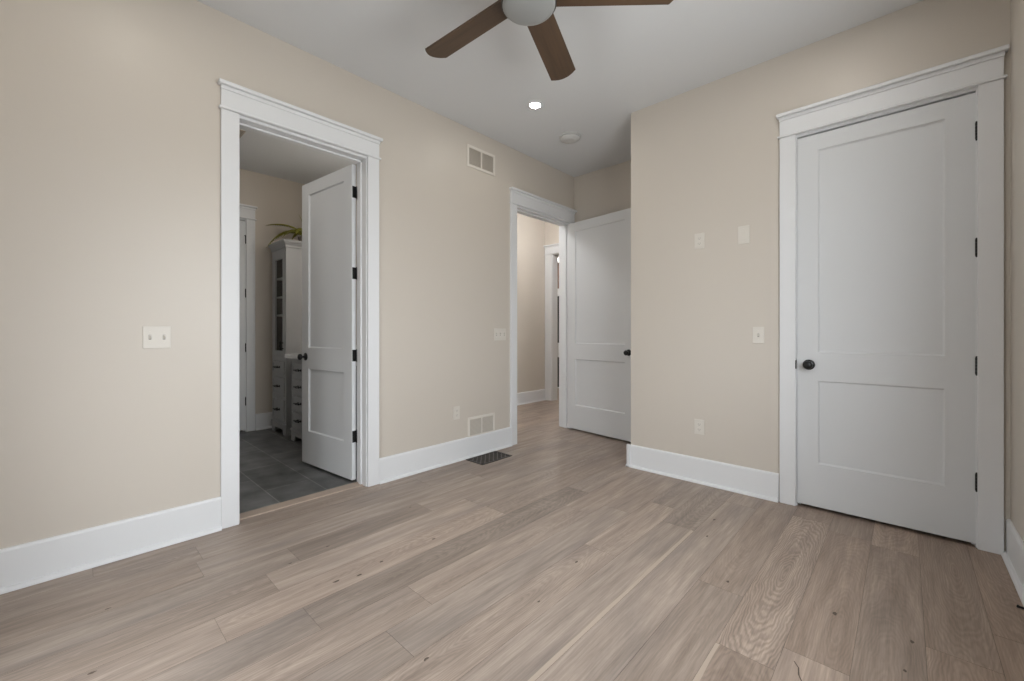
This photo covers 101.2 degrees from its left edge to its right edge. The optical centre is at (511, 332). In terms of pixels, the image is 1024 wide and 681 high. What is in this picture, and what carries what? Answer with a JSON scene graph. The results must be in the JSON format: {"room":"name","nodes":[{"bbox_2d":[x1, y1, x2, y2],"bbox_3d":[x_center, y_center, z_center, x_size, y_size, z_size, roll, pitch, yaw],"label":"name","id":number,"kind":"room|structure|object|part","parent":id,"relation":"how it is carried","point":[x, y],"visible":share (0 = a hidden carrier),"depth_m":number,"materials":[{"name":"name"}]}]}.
{"room":"empty bedroom","nodes":[
{"label":"empty bedroom","id":0,"kind":"room"},
{"bbox_2d":[240,169,304,413],"bbox_3d":[-3.780,-0.356,4.259,0.120,3.070,3.460,0,0,43],"label":"wall","id":1,"kind":"structure","parent":0,"point":[277,200],"depth_m":5.06,"materials":[{"name":"beige paint"}]},
{"bbox_2d":[240,221,245,429],"bbox_3d":[-3.388,-0.075,4.616,0.169,2.425,0.808,0,0,43],"label":"door","id":2,"kind":"structure","parent":1,"relation":"in","point":[242,223],"depth_m":4.87,"materials":[{"name":"paint"}]},
{"bbox_2d":[240,203,257,431],"bbox_3d":[-3.404,-0.158,4.625,0.170,2.634,1.026,0,0,43],"label":"door frame","id":3,"kind":"structure","parent":1,"relation":"attached to","point":[247,212],"depth_m":4.91,"materials":[{"name":"white paint"}]},
{"bbox_3d":[-3.370,-1.385,4.594,0.021,0.112,0.994,0,0,43],"label":"head casing","id":4,"kind":"part","parent":3,"relation":"part of","materials":[{"name":"white paint"}]},
{"bbox_3d":[-3.063,-0.079,4.924,0.020,2.475,0.092,0,0,43],"label":"casing","id":5,"kind":"part","parent":3,"relation":"part of","materials":[{"name":"white paint"}]},
{"bbox_2d":[255,412,271,430],"bbox_3d":[-2.940,1.064,5.045,0.034,0.190,0.244,0,0,43],"label":"baseboard","id":6,"kind":"structure","parent":1,"relation":"attached to","point":[262,420],"depth_m":5.02,"materials":[{"name":"white paint"}]},
{"bbox_3d":[-2.935,1.149,5.040,0.019,0.020,0.244,0,0,43],"label":"shoe molding","id":7,"kind":"part","parent":6,"relation":"part of","materials":[{"name":"white paint"}]},
{"bbox_2d":[0,0,573,548],"bbox_3d":[-0.472,-0.356,3.918,0.140,3.070,6.220,0,0,43],"label":"wall","id":8,"kind":"structure","parent":0,"point":[110,112],"depth_m":2.26,"materials":[{"name":"beige paint"}]},
{"bbox_2d":[143,326,170,348],"bbox_3d":[-1.911,0.028,2.263,0.018,0.119,0.117,0,0,43],"label":"light switch","id":9,"kind":"object","parent":8,"relation":"attached to","point":[153,336],"visible":1,"depth_m":2.26,"materials":[{"name":"beige plastic"}]},
{"bbox_2d":[0,427,511,594],"bbox_3d":[-1.230,1.064,2.979,0.034,0.190,3.573,0,0,43],"label":"baseboard","id":10,"kind":"structure","parent":8,"relation":"attached to","point":[28,564],"depth_m":2.21,"materials":[{"name":"white paint"}]},
{"bbox_2d":[217,78,382,528],"bbox_3d":[-1.423,-0.158,2.896,0.235,2.634,1.056,0,0,43],"label":"door frame","id":11,"kind":"structure","parent":8,"relation":"attached to","point":[240,106],"depth_m":2.68,"materials":[{"name":"white paint"}]},
{"bbox_3d":[-1.682,-0.079,2.506,0.020,2.475,0.092,0,0,43],"label":"casing","id":12,"kind":"part","parent":11,"relation":"part of","materials":[{"name":"white paint"}]},
{"bbox_3d":[-1.366,-1.385,2.843,0.021,0.112,1.016,0,0,43],"label":"head casing","id":13,"kind":"part","parent":11,"relation":"part of","materials":[{"name":"white paint"}]},
{"bbox_3d":[-1.051,-0.079,3.181,0.020,2.475,0.092,0,0,43],"label":"casing","id":14,"kind":"part","parent":11,"relation":"part of","materials":[{"name":"white paint"}]},
{"bbox_2d":[297,164,356,479],"bbox_3d":[-1.524,-0.075,3.474,0.797,2.425,0.169,0,0,38],"label":"door","id":15,"kind":"structure","parent":8,"relation":"in","point":[328,357],"depth_m":3.44,"materials":[{"name":"paint"}]},
{"bbox_3d":[-1.787,0.214,3.676,0.068,0.068,0.169,0,0,38],"label":"knob","id":16,"kind":"part","parent":15,"relation":"part of","materials":[{"name":"black metal"}]},
{"bbox_2d":[453,406,459,419],"bbox_3d":[-0.498,0.727,3.781,0.008,0.119,0.072,0,0,43],"label":"wall outlet","id":17,"kind":"object","parent":8,"relation":"attached to","point":[456,410],"visible":1,"depth_m":3.78,"materials":[{"name":"beige plastic"}]},
{"bbox_2d":[467,144,494,175],"bbox_3d":[-0.291,-1.635,4.002,0.009,0.203,0.360,0,0,43],"label":"air vent","id":18,"kind":"object","parent":8,"relation":"in","point":[478,159],"visible":1,"depth_m":4.00,"materials":[{"name":"metal"}]},
{"bbox_2d":[468,413,494,436],"bbox_3d":[-0.289,0.887,4.004,0.009,0.192,0.344,0,0,43],"label":"air vent","id":19,"kind":"object","parent":8,"relation":"in","point":[481,424],"visible":1,"depth_m":4.00,"materials":[{"name":"metal"}]},
{"bbox_2d":[494,328,505,339],"bbox_3d":[-0.114,0.022,4.185,0.018,0.120,0.164,0,0,43],"label":"light switch","id":20,"kind":"object","parent":8,"relation":"attached to","point":[499,333],"visible":1,"depth_m":4.18,"materials":[{"name":"beige plastic"}]},
{"bbox_2d":[509,187,576,444],"bbox_3d":[0.312,-0.158,4.753,0.235,2.634,1.165,0,0,43],"label":"door frame","id":21,"kind":"structure","parent":8,"relation":"attached to","point":[522,202],"depth_m":4.82,"materials":[{"name":"white paint"}]},
{"bbox_3d":[0.016,-0.079,4.323,0.020,2.475,0.092,0,0,43],"label":"casing","id":22,"kind":"part","parent":21,"relation":"part of","materials":[{"name":"white paint"}]},
{"bbox_3d":[0.369,-1.385,4.700,0.021,0.112,1.125,0,0,43],"label":"head casing","id":23,"kind":"part","parent":21,"relation":"part of","materials":[{"name":"white paint"}]},
{"bbox_3d":[0.611,-0.079,5.193,0.020,2.475,0.075,0,0,43],"label":"casing","id":24,"kind":"part","parent":21,"relation":"part of","materials":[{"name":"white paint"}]},
{"bbox_2d":[568,208,630,441],"bbox_3d":[0.974,-0.075,4.689,0.169,2.425,0.929,0,0,-40],"label":"door","id":25,"kind":"structure","parent":8,"relation":"in","point":[599,248],"depth_m":4.67,"materials":[{"name":"paint"}]},
{"bbox_3d":[1.229,0.214,4.385,0.169,0.068,0.068,0,0,-40],"label":"knob","id":26,"kind":"part","parent":25,"relation":"part of","materials":[{"name":"black metal"}]},
{"bbox_2d":[356,164,356,343],"bbox_3d":[-1.637,-0.356,4.706,2.640,3.070,0.120,0,0,43],"label":"wall","id":27,"kind":"structure","parent":0,"point":[356,164],"depth_m":4.73,"materials":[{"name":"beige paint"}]},
{"bbox_2d":[0,388,1023,680],"bbox_3d":[0.046,1.184,4.611,7.070,0.050,9.200,0,0,43],"label":"floor","id":28,"kind":"structure","parent":0,"point":[556,558],"depth_m":1.88,"materials":[{"name":"brown wood"}]},
{"bbox_2d":[268,239,301,435],"bbox_3d":[-2.504,0.065,5.011,0.518,2.189,0.607,0,0,43],"label":"cabinet","id":29,"kind":"object","parent":28,"relation":"on","point":[286,253],"visible":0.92,"depth_m":4.76,"materials":[{"name":"paint"}]},
{"bbox_3d":[-2.680,0.404,4.828,0.364,0.140,0.018,0,0,43],"label":"drawer","id":30,"kind":"part","parent":29,"relation":"part of","materials":[{"name":"paint"}]},
{"bbox_3d":[-2.680,0.622,4.828,0.364,0.209,0.018,0,0,43],"label":"drawer","id":31,"kind":"part","parent":29,"relation":"part of","materials":[{"name":"paint"}]},
{"bbox_3d":[-2.680,0.886,4.828,0.364,0.240,0.018,0,0,43],"label":"drawer","id":32,"kind":"part","parent":29,"relation":"part of","materials":[{"name":"paint"}]},
{"bbox_3d":[-2.674,-0.311,4.835,0.364,1.164,0.020,0,0,43],"label":"glass door","id":33,"kind":"part","parent":29,"relation":"part of","materials":[{"name":"paint"}]},
{"bbox_2d":[266,224,301,247],"bbox_3d":[-2.494,-1.184,4.929,0.689,0.408,0.574,0,0,43],"label":"potted fern","id":34,"kind":"object","parent":29,"relation":"on","point":[295,231],"visible":0.47,"depth_m":4.90,"materials":[{"name":"green plant"}]},
{"bbox_3d":[-2.499,-0.988,5.017,0.518,0.084,0.593,0,0,43],"label":"crown","id":35,"kind":"part","parent":29,"relation":"part of","materials":[{"name":"paint"}]},
{"bbox_2d":[240,482,362,519],"bbox_3d":[-1.440,1.161,2.912,0.094,0.016,0.820,0,0,43],"label":"threshold","id":36,"kind":"object","parent":28,"relation":"on","point":[284,504],"visible":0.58,"depth_m":2.87,"materials":[{"name":"brown wood"}]},
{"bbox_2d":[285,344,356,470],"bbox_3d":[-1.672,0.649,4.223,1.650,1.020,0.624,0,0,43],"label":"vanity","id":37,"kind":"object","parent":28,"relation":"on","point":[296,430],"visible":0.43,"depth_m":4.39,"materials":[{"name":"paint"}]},
{"bbox_3d":[-2.199,0.925,4.358,0.399,0.161,0.018,0,0,43],"label":"drawer","id":38,"kind":"part","parent":37,"relation":"part of","materials":[{"name":"paint"}]},
{"bbox_3d":[-2.199,0.745,4.358,0.399,0.144,0.018,0,0,43],"label":"drawer","id":39,"kind":"part","parent":37,"relation":"part of","materials":[{"name":"paint"}]},
{"bbox_3d":[-2.199,0.573,4.358,0.399,0.144,0.018,0,0,43],"label":"drawer","id":40,"kind":"part","parent":37,"relation":"part of","materials":[{"name":"paint"}]},
{"bbox_3d":[-2.199,0.400,4.358,0.399,0.146,0.018,0,0,43],"label":"drawer","id":41,"kind":"part","parent":37,"relation":"part of","materials":[{"name":"paint"}]},
{"bbox_2d":[285,344,356,365],"bbox_3d":[-1.666,0.209,4.229,1.650,0.140,0.605,0,0,43],"label":"countertop","id":42,"kind":"structure","parent":37,"relation":"on","point":[294,356],"depth_m":4.45,"materials":[{"name":"white stone"}]},
{"bbox_2d":[466,451,511,464],"bbox_3d":[-0.208,1.156,3.870,0.224,0.006,0.380,0,0,43],"label":"floor vent","id":43,"kind":"object","parent":28,"relation":"in","point":[493,456],"visible":1,"depth_m":3.86,"materials":[{"name":"brown metal"}]},
{"bbox_2d":[558,258,558,387],"bbox_3d":[1.154,-0.191,8.777,1.200,2.700,0.400,0,0,43],"label":"shelf unit","id":44,"kind":"object","parent":28,"relation":"on","point":[558,258],"visible":0.02,"depth_m":8.75,"materials":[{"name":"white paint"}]},
{"bbox_3d":[1.042,0.829,8.656,1.140,0.620,0.030,0,0,43],"label":"door","id":45,"kind":"part","parent":44,"relation":"part of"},
{"bbox_3d":[1.161,-0.266,8.784,1.140,0.990,0.020,0,0,43],"label":"panel","id":46,"kind":"part","parent":44,"relation":"part of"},
{"bbox_2d":[517,213,544,392],"bbox_3d":[-0.590,-0.356,6.047,0.120,3.070,3.270,0,0,43],"label":"wall","id":47,"kind":"structure","parent":0,"point":[530,231],"depth_m":6.90,"materials":[{"name":"beige paint"}]},
{"bbox_2d":[517,389,545,405],"bbox_3d":[-0.533,1.064,5.994,0.034,0.190,3.270,0,0,43],"label":"baseboard","id":48,"kind":"structure","parent":47,"relation":"attached to","point":[527,397],"depth_m":6.89,"materials":[{"name":"white paint"}]},
{"bbox_3d":[-0.528,1.149,5.989,0.019,0.020,3.270,0,0,43],"label":"shoe molding","id":49,"kind":"part","parent":48,"relation":"part of","materials":[{"name":"white paint"}]},
{"bbox_2d":[545,222,558,244],"bbox_3d":[1.141,-0.356,6.763,1.670,3.070,0.140,0,0,43],"label":"wall","id":50,"kind":"structure","parent":0,"point":[551,230],"depth_m":7.11,"materials":[{"name":"beige paint"}]},
{"bbox_2d":[543,243,558,400],"bbox_3d":[1.022,-0.158,6.840,1.176,2.634,0.190,0,0,43],"label":"door frame","id":51,"kind":"structure","parent":50,"relation":"attached to","point":[551,254],"depth_m":7.13,"materials":[{"name":"white paint"}]},
{"bbox_3d":[0.620,-0.079,7.141,0.145,2.475,0.020,0,0,43],"label":"casing","id":52,"kind":"part","parent":51,"relation":"part of","materials":[{"name":"white paint"}]},
{"bbox_3d":[0.984,-1.385,6.800,1.144,0.112,0.021,0,0,43],"label":"head casing","id":53,"kind":"part","parent":51,"relation":"part of","materials":[{"name":"white paint"}]},
{"bbox_2d":[197,0,922,183],"bbox_3d":[-0.855,-1.941,2.900,6.250,0.100,5.710,0,0,43],"label":"ceiling","id":54,"kind":"structure","parent":0,"point":[627,59],"depth_m":2.87,"materials":[{"name":"white paint"}]},
{"bbox_2d":[527,101,542,108],"bbox_3d":[0.192,-1.888,3.499,0.134,0.006,0.134,0,0,43],"label":"recessed light","id":55,"kind":"object","parent":54,"relation":"in","point":[532,104],"visible":1,"depth_m":3.49,"materials":[{"name":"white paint"}]},
{"bbox_2d":[530,103,539,107],"bbox_3d":[0.192,-1.889,3.499,0.086,0.004,0.086,0,0,21],"label":"diffuser","id":56,"kind":"object","parent":55,"relation":"attached to","point":[532,105],"depth_m":3.50,"materials":[{"name":"white"}]},
{"bbox_2d":[425,0,672,80],"bbox_3d":[0.036,-1.688,1.965,1.300,0.407,1.328,0,0,43],"label":"ceiling fan","id":57,"kind":"object","parent":54,"relation":"hanging from","point":[538,16],"visible":1,"depth_m":2.15,"materials":[{"name":"brown wood"}]},
{"bbox_3d":[-0.233,-1.571,2.205,0.580,0.043,0.154,0,0,40],"label":"blade","id":58,"kind":"part","parent":57,"relation":"part of","materials":[{"name":"brown wood"}]},
{"bbox_3d":[0.221,-1.571,2.324,0.154,0.043,0.580,0,0,21],"label":"blade","id":59,"kind":"part","parent":57,"relation":"part of","materials":[{"name":"brown wood"}]},
{"bbox_3d":[0.483,-1.571,1.925,0.580,0.043,0.154,0,0,3],"label":"blade","id":60,"kind":"part","parent":57,"relation":"part of","materials":[{"name":"brown wood"}]},
{"bbox_2d":[559,131,580,143],"bbox_3d":[0.560,-1.869,4.063,0.212,0.043,0.212,0,0,43],"label":"smoke detector","id":61,"kind":"object","parent":54,"relation":"attached to","point":[570,137],"visible":1,"depth_m":4.01,"materials":[{"name":"plastic"}]},
{"bbox_2d":[574,160,630,221],"bbox_3d":[2.025,-0.356,4.034,3.350,3.070,0.120,0,0,43],"label":"wall","id":62,"kind":"structure","parent":0,"point":[607,190],"depth_m":4.86,"materials":[{"name":"beige paint"}]},
{"bbox_2d":[631,0,1010,550],"bbox_3d":[1.845,-0.356,2.947,2.128,3.070,0.120,0,0,43],"label":"wall","id":63,"kind":"structure","parent":0,"point":[705,159],"depth_m":3.08,"materials":[{"name":"beige paint"}]},
{"bbox_2d":[694,419,703,434],"bbox_3d":[1.442,0.730,3.236,0.074,0.114,0.008,0,0,43],"label":"wall outlet","id":64,"kind":"object","parent":63,"relation":"attached to","point":[698,424],"visible":1,"depth_m":3.24,"materials":[{"name":"beige plastic"}]},
{"bbox_2d":[695,233,703,248],"bbox_3d":[1.443,-0.701,3.236,0.073,0.118,0.008,0,0,43],"label":"wall outlet","id":65,"kind":"object","parent":63,"relation":"attached to","point":[699,238],"visible":1,"depth_m":3.23,"materials":[{"name":"beige plastic"}]},
{"bbox_2d":[625,444,778,502],"bbox_3d":[1.718,1.064,3.588,1.133,0.190,0.951,0,0,43],"label":"baseboard","id":66,"kind":"structure","parent":63,"relation":"attached to","point":[757,483],"depth_m":3.18,"materials":[{"name":"white paint"}]},
{"bbox_3d":[1.718,1.149,3.588,1.133,0.020,0.951,0,0,43],"label":"shoe molding","id":67,"kind":"part","parent":66,"relation":"part of","materials":[{"name":"white paint"}]},
{"bbox_2d":[738,225,748,243],"bbox_3d":[1.667,-0.700,3.025,0.074,0.128,0.010,0,0,43],"label":"wall plate","id":68,"kind":"object","parent":63,"relation":"attached to","point":[743,231],"visible":1,"depth_m":3.02,"materials":[{"name":"beige plastic"}]},
{"bbox_2d":[753,327,763,343],"bbox_3d":[1.733,0.021,2.958,0.072,0.117,0.018,0,0,43],"label":"light switch","id":69,"kind":"object","parent":63,"relation":"attached to","point":[758,332],"visible":1,"depth_m":2.96,"materials":[{"name":"beige plastic"}]},
{"bbox_2d":[797,93,976,543],"bbox_3d":[2.214,-0.075,2.544,0.816,2.425,0.169,0,0,43],"label":"door","id":70,"kind":"structure","parent":63,"relation":"in","point":[887,240],"depth_m":2.50,"materials":[{"name":"paint"}]},
{"bbox_3d":[1.965,0.214,2.777,0.068,0.068,0.169,0,0,43],"label":"knob","id":71,"kind":"part","parent":70,"relation":"part of","materials":[{"name":"black metal"}]},
{"bbox_2d":[776,44,1009,554],"bbox_3d":[2.223,-0.158,2.559,1.031,2.634,0.170,0,0,43],"label":"door frame","id":72,"kind":"structure","parent":63,"relation":"attached to","point":[982,74],"depth_m":2.25,"materials":[{"name":"white paint"}]},
{"bbox_3d":[1.861,-0.079,2.836,0.092,2.475,0.020,0,0,43],"label":"casing","id":73,"kind":"part","parent":72,"relation":"part of","materials":[{"name":"white paint"}]},
{"bbox_3d":[2.192,-1.385,2.526,0.999,0.112,0.021,0,0,43],"label":"head casing","id":74,"kind":"part","parent":72,"relation":"part of","materials":[{"name":"white paint"}]},
{"bbox_3d":[2.524,-0.079,2.217,0.092,2.475,0.020,0,0,43],"label":"casing","id":75,"kind":"part","parent":72,"relation":"part of","materials":[{"name":"white paint"}]},
{"bbox_2d":[1011,0,1023,541],"bbox_3d":[1.640,-0.356,1.081,0.120,3.070,4.960,0,0,43],"label":"wall","id":76,"kind":"structure","parent":0,"point":[1017,6],"depth_m":2.04,"materials":[{"name":"beige paint"}]},
{"bbox_2d":[1001,519,1023,606],"bbox_3d":[1.271,1.064,0.799,0.034,0.190,3.803,0,0,43],"label":"baseboard","id":77,"kind":"structure","parent":76,"relation":"attached to","point":[1013,557],"depth_m":2.00,"materials":[{"name":"white paint"}]},
{"bbox_3d":[1.266,1.149,0.804,0.019,0.020,3.803,0,0,43],"label":"shoe molding","id":78,"kind":"part","parent":77,"relation":"part of","materials":[{"name":"white paint"}]}
]}

